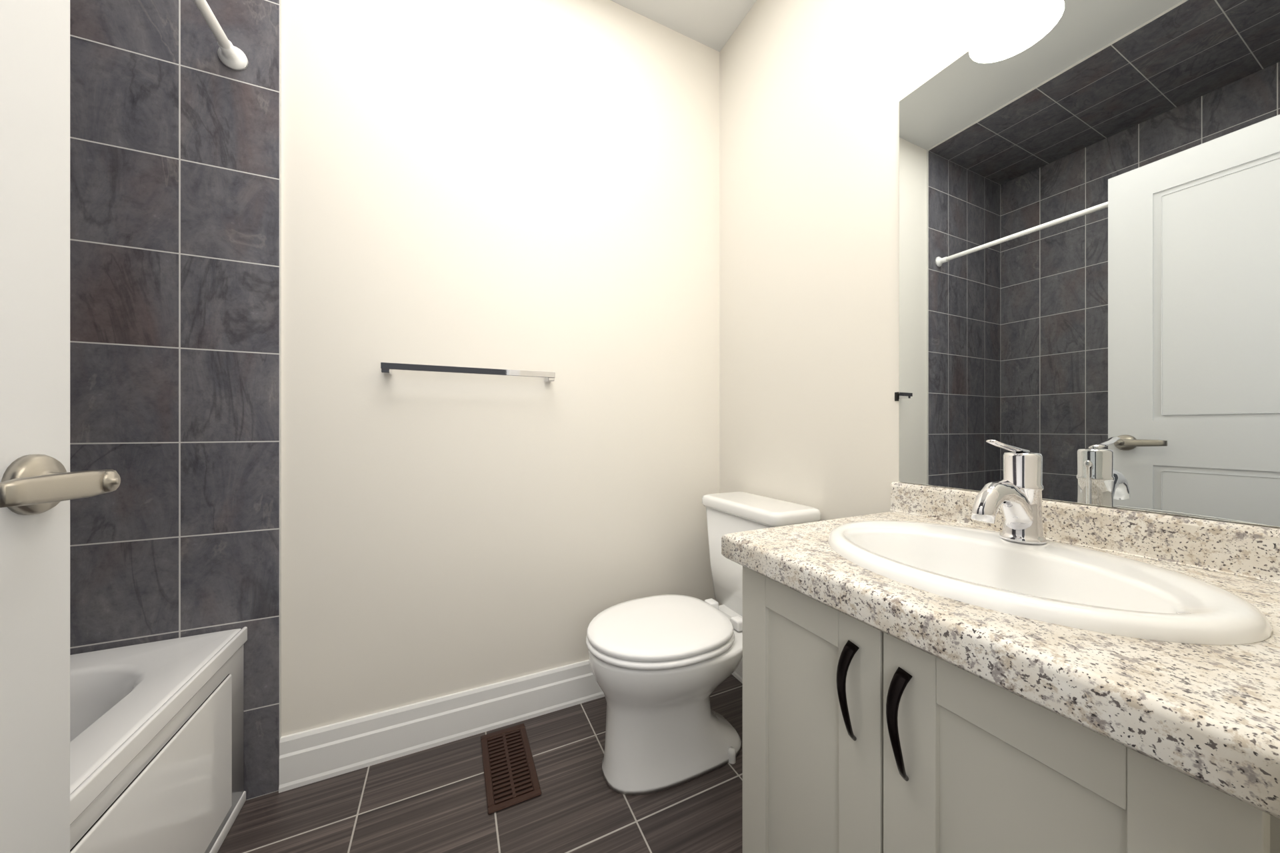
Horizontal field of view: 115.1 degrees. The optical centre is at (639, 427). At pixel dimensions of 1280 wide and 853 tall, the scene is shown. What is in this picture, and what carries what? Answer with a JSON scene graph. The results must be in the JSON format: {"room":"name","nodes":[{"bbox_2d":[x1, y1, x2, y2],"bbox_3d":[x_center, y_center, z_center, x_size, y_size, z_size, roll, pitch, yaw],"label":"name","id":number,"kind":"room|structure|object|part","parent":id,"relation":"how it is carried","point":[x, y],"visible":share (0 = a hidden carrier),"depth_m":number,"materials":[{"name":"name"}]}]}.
{"room":"bathroom","nodes":[
{"label":"bathroom","id":0,"kind":"room"},
{"bbox_2d":[217,674,742,852],"bbox_3d":[-0.291,1.095,0.411,2.580,0.100,2.230,0,0,-25],"label":"floor","id":1,"kind":"structure","parent":0,"point":[433,800],"depth_m":1.11,"materials":[{"name":"tile"}]},
{"bbox_2d":[70,626,247,852],"bbox_3d":[-1.124,0.800,0.298,0.755,0.490,1.510,0,0,-25],"label":"bathtub","id":2,"kind":"object","parent":1,"relation":"on","point":[157,747],"visible":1,"depth_m":0.89,"materials":[{"name":"white ceramic"}]},
{"bbox_2d":[480,723,541,814],"bbox_3d":[-0.408,1.042,1.263,0.144,0.007,0.305,0,0,-25],"label":"floor vent","id":3,"kind":"object","parent":1,"relation":"in","point":[509,766],"visible":1,"depth_m":1.24,"materials":[{"name":"brown metal"}]},
{"bbox_2d":[588,492,820,795],"bbox_3d":[0.181,0.652,1.342,0.721,0.786,0.416,0,0,-25],"label":"toilet","id":4,"kind":"object","parent":1,"relation":"on","point":[667,729],"visible":0.67,"depth_m":1.20,"materials":[{"name":"white ceramic"}]},
{"bbox_2d":[586,594,742,670],"bbox_3d":[0.076,0.630,1.294,0.504,0.048,0.384,0,0,-25],"label":"seat","id":5,"kind":"object","parent":4,"relation":"on","point":[665,632],"visible":0.96,"depth_m":1.21,"materials":[{"name":"white plastic"}]},
{"bbox_2d":[721,511,1279,852],"bbox_3d":[0.572,0.624,0.692,0.578,0.842,0.650,0,0,-25],"label":"vanity","id":6,"kind":"object","parent":1,"relation":"on","point":[916,685],"visible":0.96,"depth_m":0.51,"materials":[{"name":"grey paint"}]},
{"bbox_2d":[971,440,1047,544],"bbox_3d":[0.646,0.112,0.716,0.188,0.183,0.064,0,0,-25],"label":"faucet","id":7,"kind":"object","parent":6,"relation":"on","point":[1015,495],"visible":1,"depth_m":0.71,"materials":[{"name":"silver metal"}]},
{"bbox_2d":[281,0,719,736],"bbox_3d":[-0.741,-0.325,1.376,2.580,2.740,0.100,0,0,-25],"label":"wall","id":8,"kind":"structure","parent":0,"point":[532,185],"depth_m":1.42,"materials":[{"name":"white paint"}]},
{"bbox_2d":[70,0,281,800],"bbox_3d":[-1.418,-0.325,1.000,0.835,2.740,0.010,0,0,-25],"label":"tiled wall","id":9,"kind":"structure","parent":8,"relation":"attached to","point":[175,272],"depth_m":1.08,"materials":[{"name":"grey tile"}]},
{"bbox_2d":[192,0,248,70],"bbox_3d":[-0.809,-1.025,0.445,0.062,0.062,1.510,0,0,-25],"label":"shower rod","id":10,"kind":"object","parent":9,"relation":"attached to","point":[231,56],"visible":1,"depth_m":1.08,"materials":[{"name":"white metal"}]},
{"bbox_2d":[278,660,604,793],"bbox_3d":[-0.337,0.971,1.498,1.545,0.148,0.019,0,0,-25],"label":"baseboard","id":11,"kind":"structure","parent":8,"relation":"attached to","point":[313,755],"depth_m":1.32,"materials":[{"name":"white wood"}]},
{"bbox_2d":[380,362,555,382],"bbox_3d":[-0.556,-0.183,1.367,0.528,0.030,0.072,0,0,-25],"label":"towel bar","id":12,"kind":"object","parent":8,"relation":"attached to","point":[387,369],"visible":1,"depth_m":1.32,"materials":[{"name":"silver metal"}]},
{"bbox_2d":[610,0,756,51],"bbox_3d":[-0.396,-1.745,0.637,2.580,0.100,1.730,0,0,-25],"label":"ceiling","id":13,"kind":"structure","parent":0,"point":[713,24],"depth_m":1.67,"materials":[{"name":"white paint"}]},
{"bbox_2d":[719,0,1279,605],"bbox_3d":[0.749,-0.325,1.116,0.100,2.740,1.630,0,0,-25],"label":"wall","id":14,"kind":"structure","parent":0,"point":[813,93],"depth_m":1.34,"materials":[{"name":"white paint"}]},
{"bbox_2d":[731,658,742,683],"bbox_3d":[0.526,0.971,1.453,0.019,0.148,0.790,0,0,-25],"label":"baseboard","id":15,"kind":"structure","parent":14,"relation":"attached to","point":[737,673],"depth_m":1.68,"materials":[{"name":"white wood"}]},
{"bbox_2d":[894,392,898,401],"bbox_3d":[0.695,-0.085,1.102,0.010,0.024,0.014,0,0,-25],"label":"mirror clip","id":16,"kind":"object","parent":14,"relation":"attached to","point":[896,396],"visible":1,"depth_m":1.10,"materials":[{"name":"black plastic"}]},
{"bbox_2d":[890,482,1279,583],"bbox_3d":[0.823,0.185,0.808,0.025,0.076,0.650,0,0,-25],"label":"backsplash","id":17,"kind":"structure","parent":14,"relation":"attached to","point":[1247,551],"depth_m":0.70,"materials":[{"name":"stone"}]},
{"bbox_2d":[898,0,1279,527],"bbox_3d":[0.834,-0.367,0.807,0.006,1.024,0.638,0,0,-25],"label":"mirror","id":18,"kind":"object","parent":14,"relation":"attached to","point":[1089,251],"visible":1,"depth_m":0.75,"materials":[{"name":"clear glass"}]},
{"bbox_3d":[-0.052,-0.325,-0.101,2.380,2.740,0.100,0,0,-25],"label":"wall","id":19,"kind":"structure","parent":0,"visible":0},
{"bbox_2d":[0,0,120,852],"bbox_3d":[-0.526,-0.028,0.165,0.102,2.122,0.752,0,0,-25],"label":"door","id":20,"kind":"structure","parent":19,"relation":"in","point":[35,415],"depth_m":0.46,"materials":[{"name":"white wood"}]},
{"bbox_3d":[-0.628,0.063,0.426,0.067,0.067,0.156,0,0,-25],"label":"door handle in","id":21,"kind":"part","parent":20,"relation":"part of","materials":[{"name":"silver metal"}]}
]}

